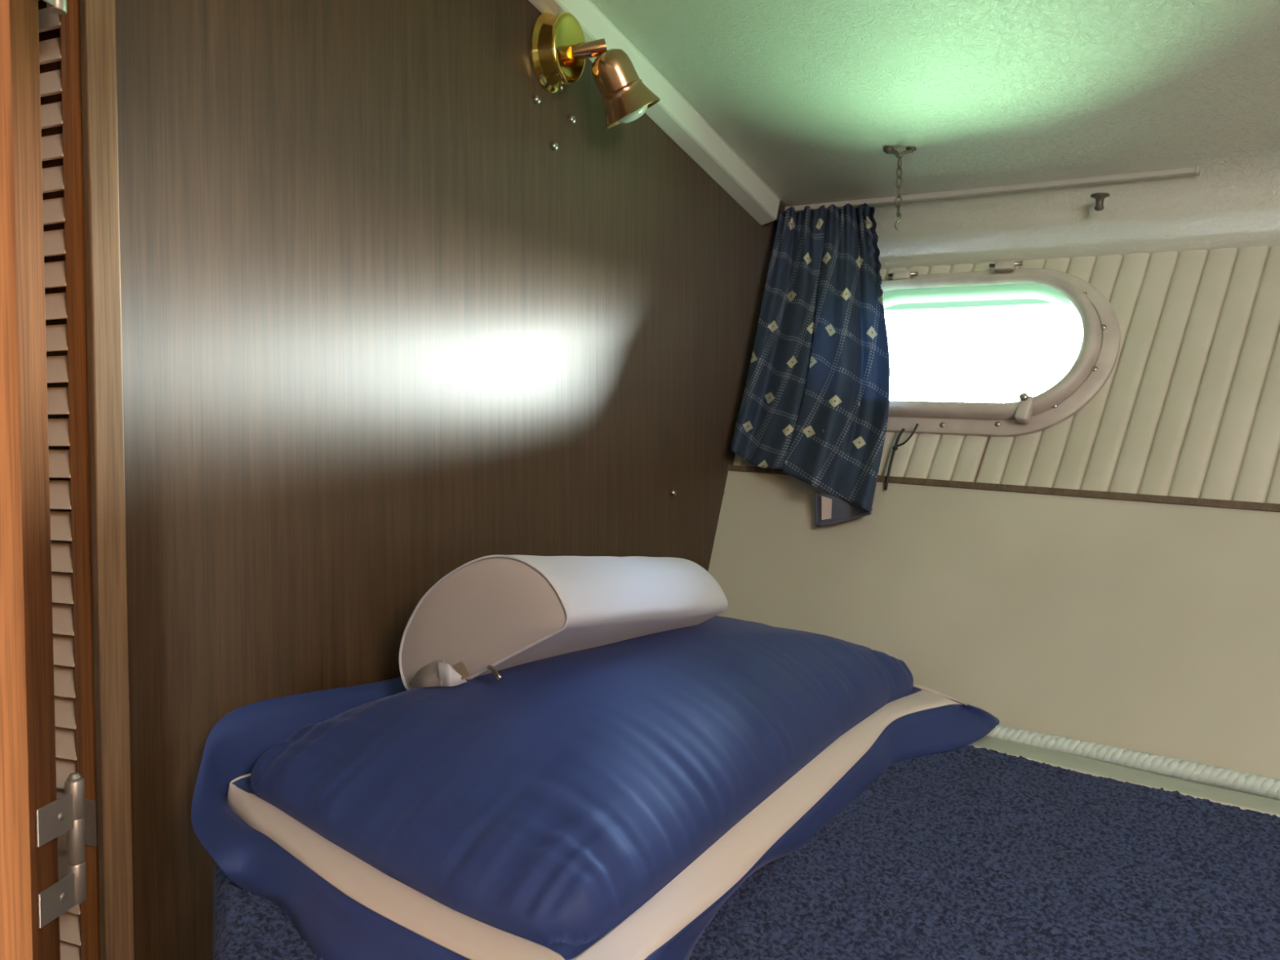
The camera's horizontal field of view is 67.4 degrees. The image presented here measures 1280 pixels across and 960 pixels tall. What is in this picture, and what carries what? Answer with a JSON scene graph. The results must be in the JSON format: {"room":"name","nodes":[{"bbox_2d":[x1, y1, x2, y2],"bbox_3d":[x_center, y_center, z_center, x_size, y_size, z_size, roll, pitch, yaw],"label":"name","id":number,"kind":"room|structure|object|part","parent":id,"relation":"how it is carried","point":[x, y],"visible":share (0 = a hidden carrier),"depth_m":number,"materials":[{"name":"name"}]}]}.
{"room":"ship interior","nodes":[
{"label":"ship interior","id":0,"kind":"room"},
{"bbox_2d":[115,0,777,959],"bbox_3d":[-0.051,-0.044,1.321,0.018,1.567,1.307,2,3,37],"label":"wall","id":1,"kind":"structure","parent":0,"point":[382,338],"depth_m":0.99,"materials":[{"name":"brown wood"}]},
{"bbox_2d":[38,0,100,959],"bbox_3d":[-0.604,-0.102,0.854,0.360,1.860,0.023,1,2,22],"label":"door","id":2,"kind":"structure","parent":1,"relation":"in","point":[60,35],"depth_m":0.80,"materials":[{"name":"orange wood"}]},
{"bbox_2d":[0,0,97,959],"bbox_3d":[-0.693,-0.097,0.730,0.514,1.860,0.097,0,2,-2],"label":"door","id":3,"kind":"structure","parent":2,"relation":"attached to","point":[33,897],"depth_m":0.70,"materials":[{"name":"red wood"}]},
{"bbox_2d":[80,0,134,959],"bbox_3d":[-0.434,-0.099,0.778,0.012,1.860,0.023,2,3,37],"label":"trim","id":4,"kind":"structure","parent":1,"relation":"attached to","point":[97,17],"depth_m":0.78,"materials":[{"name":"brown wood"}]},
{"bbox_2d":[533,94,541,105],"bbox_3d":[-0.127,-0.469,1.185,0.008,0.012,0.012,2,3,37],"label":"screw","id":5,"kind":"object","parent":1,"relation":"attached to","point":[536,99],"visible":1,"depth_m":1.18,"materials":[{"name":"silver metal"}]},
{"bbox_2d":[550,141,558,151],"bbox_3d":[-0.107,-0.422,1.212,0.008,0.012,0.012,2,3,37],"label":"screw","id":6,"kind":"object","parent":1,"relation":"attached to","point":[554,146],"visible":1,"depth_m":1.21,"materials":[{"name":"silver metal"}]},
{"bbox_2d":[568,115,575,124],"bbox_3d":[-0.087,-0.465,1.238,0.008,0.012,0.012,2,3,37],"label":"screw","id":7,"kind":"object","parent":1,"relation":"attached to","point":[571,119],"visible":1,"depth_m":1.24,"materials":[{"name":"silver metal"}]},
{"bbox_2d":[529,12,660,128],"bbox_3d":[-0.055,-0.511,1.200,0.162,0.142,0.076,0,2,-4],"label":"reading lamp","id":8,"kind":"object","parent":1,"relation":"attached to","point":[559,50],"visible":1,"depth_m":1.18,"materials":[{"name":"gold metal"}]},
{"bbox_3d":[-0.100,-0.534,1.192,0.041,0.096,0.071,2,3,37],"label":"wall plate","id":9,"kind":"part","parent":8,"relation":"part of","materials":[{"name":"gold metal"}]},
{"bbox_2d":[558,84,564,92],"bbox_3d":[-0.098,-0.488,1.192,0.006,0.013,0.006,-2,3,-38],"label":"screw","id":10,"kind":"object","parent":8,"relation":"attached to","point":[561,87],"depth_m":1.19,"materials":[{"name":"silver metal"}]},
{"bbox_3d":[-0.063,-0.534,1.189,0.044,0.025,0.019,0,2,-4],"label":"swivel arm","id":11,"kind":"part","parent":8,"relation":"part of","materials":[{"name":"gold metal"}]},
{"bbox_3d":[-0.014,-0.486,1.198,0.076,0.093,0.086,2,3,37],"label":"lamp shade","id":12,"kind":"part","parent":8,"relation":"part of","materials":[{"name":"gold metal"}]},
{"bbox_3d":[-0.012,-0.470,1.202,0.045,0.043,0.045,2,3,37],"label":"bulb","id":13,"kind":"part","parent":8,"relation":"part of","materials":[{"name":"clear glass"}]},
{"bbox_2d":[528,0,781,225],"bbox_3d":[-0.186,-0.636,1.076,0.035,0.447,1.386,2,3,37],"label":"trim","id":14,"kind":"structure","parent":1,"relation":"attached to","point":[673,113],"depth_m":1.41,"materials":[{"name":"white wood"}]},
{"bbox_2d":[671,488,676,497],"bbox_3d":[0.051,0.019,1.443,0.008,0.012,0.012,2,3,37],"label":"screw","id":15,"kind":"object","parent":1,"relation":"attached to","point":[673,492],"visible":1,"depth_m":1.44,"materials":[{"name":"silver metal"}]},
{"bbox_2d":[590,0,1279,270],"bbox_3d":[-0.118,-0.498,0.122,3.619,0.652,3.040,2,3,37],"label":"ceiling","id":16,"kind":"structure","parent":0,"point":[811,95],"depth_m":1.26,"materials":[{"name":"white paint"}]},
{"bbox_2d":[883,146,916,230],"bbox_3d":[0.379,-0.426,1.403,0.048,0.121,0.015,1,2,21],"label":"chain","id":17,"kind":"object","parent":16,"relation":"hanging from","point":[888,150],"visible":1,"depth_m":1.40,"materials":[{"name":"brown"}]},
{"bbox_3d":[0.379,-0.478,1.401,0.048,0.017,0.015,1,2,21],"label":"eye plate","id":18,"kind":"part","parent":17,"relation":"part of","materials":[{"name":"brown"}]},
{"bbox_2d":[784,165,1200,213],"bbox_3d":[0.502,-0.440,1.471,0.619,0.045,0.013,2,3,35],"label":"curtain rod","id":19,"kind":"object","parent":16,"relation":"attached to","point":[1195,171],"visible":0.92,"depth_m":1.43,"materials":[{"name":"grey metal"}]},
{"bbox_2d":[729,203,889,527],"bbox_3d":[0.284,-0.197,1.505,0.254,0.530,0.232,2,3,37],"label":"curtain","id":20,"kind":"object","parent":19,"relation":"hanging from","point":[820,349],"visible":1,"depth_m":1.49,"materials":[{"name":"blue fabric"}]},
{"bbox_2d":[1090,192,1110,211],"bbox_3d":[0.650,-0.392,1.357,0.025,0.023,0.025,2,3,37],"label":"stud","id":21,"kind":"object","parent":16,"relation":"attached to","point":[1099,197],"visible":1,"depth_m":1.35,"materials":[{"name":"brown"}]},
{"bbox_2d":[707,471,1279,779],"bbox_3d":[0.948,0.405,0.856,2.248,0.788,0.298,2,3,37],"label":"wall","id":22,"kind":"structure","parent":0,"point":[1153,628],"depth_m":1.23,"materials":[{"name":"beige paint"}]},
{"bbox_2d":[733,244,1279,503],"bbox_3d":[1.085,-0.113,0.983,2.331,0.452,0.134,2,3,36],"label":"wall","id":23,"kind":"structure","parent":0,"point":[1188,406],"depth_m":1.26,"materials":[{"name":"beige wood"}]},
{"bbox_2d":[884,423,918,489],"bbox_3d":[0.382,-0.034,1.407,0.050,0.097,0.016,0,2,2],"label":"cord","id":24,"kind":"object","parent":23,"relation":"attached to","point":[895,446],"visible":1,"depth_m":1.41,"materials":[{"name":"black plastic"}]},
{"bbox_2d":[857,259,1120,436],"bbox_3d":[0.460,-0.194,1.431,0.460,0.262,0.126,2,3,37],"label":"window","id":25,"kind":"structure","parent":23,"relation":"in","point":[1095,317],"depth_m":1.36,"materials":[{"name":"plastic"}]},
{"bbox_2d":[727,464,1279,511],"bbox_3d":[1.035,0.059,0.934,2.218,0.122,0.019,2,3,36],"label":"trim rail","id":26,"kind":"object","parent":23,"relation":"attached to","point":[1247,505],"visible":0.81,"depth_m":1.26,"materials":[{"name":"wood"}]},
{"bbox_3d":[-0.128,0.933,0.281,3.638,0.227,3.278,2,3,37],"label":"floor","id":27,"kind":"structure","parent":0,"visible":0},
{"bbox_3d":[0.264,0.690,0.578,1.378,0.471,0.818,2,3,37],"label":"base","id":28,"kind":"object","parent":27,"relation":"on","visible":0},
{"bbox_2d":[970,724,1279,813],"bbox_3d":[0.404,0.410,0.562,1.642,0.217,1.116,2,3,37],"label":"trim","id":29,"kind":"structure","parent":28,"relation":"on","point":[1255,791],"depth_m":1.07,"materials":[{"name":"grey"}]},
{"bbox_2d":[212,744,1279,959],"bbox_3d":[0.202,0.392,0.669,1.155,0.179,1.069,2,3,37],"label":"mattress","id":30,"kind":"object","parent":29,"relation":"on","point":[968,852],"visible":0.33,"depth_m":0.79,"materials":[{"name":"blue"}]},
{"bbox_2d":[191,615,999,959],"bbox_3d":[0.017,0.245,0.992,0.493,0.152,0.865,2,3,37],"label":"pillow","id":31,"kind":"object","parent":30,"relation":"on","point":[606,802],"visible":0.93,"depth_m":0.76,"materials":[{"name":"blue fabric"}]},
{"bbox_2d":[398,555,728,689],"bbox_3d":[-0.071,0.150,1.012,0.218,0.177,0.368,1,3,31],"label":"wall lamp","id":32,"kind":"object","parent":31,"relation":"on","point":[492,614],"visible":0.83,"depth_m":0.89,"materials":[{"name":"grey plastic"}]},
{"bbox_3d":[-0.150,0.139,0.881,0.215,0.142,0.005,2,3,36],"label":"panel","id":33,"kind":"part","parent":32,"relation":"part of","materials":[{"name":"grey plastic"}]},
{"bbox_3d":[-0.130,0.172,0.855,0.005,0.011,0.022,-2,3,-35],"label":"zip pull","id":34,"kind":"part","parent":32,"relation":"part of","materials":[{"name":"silver metal"}]}
]}

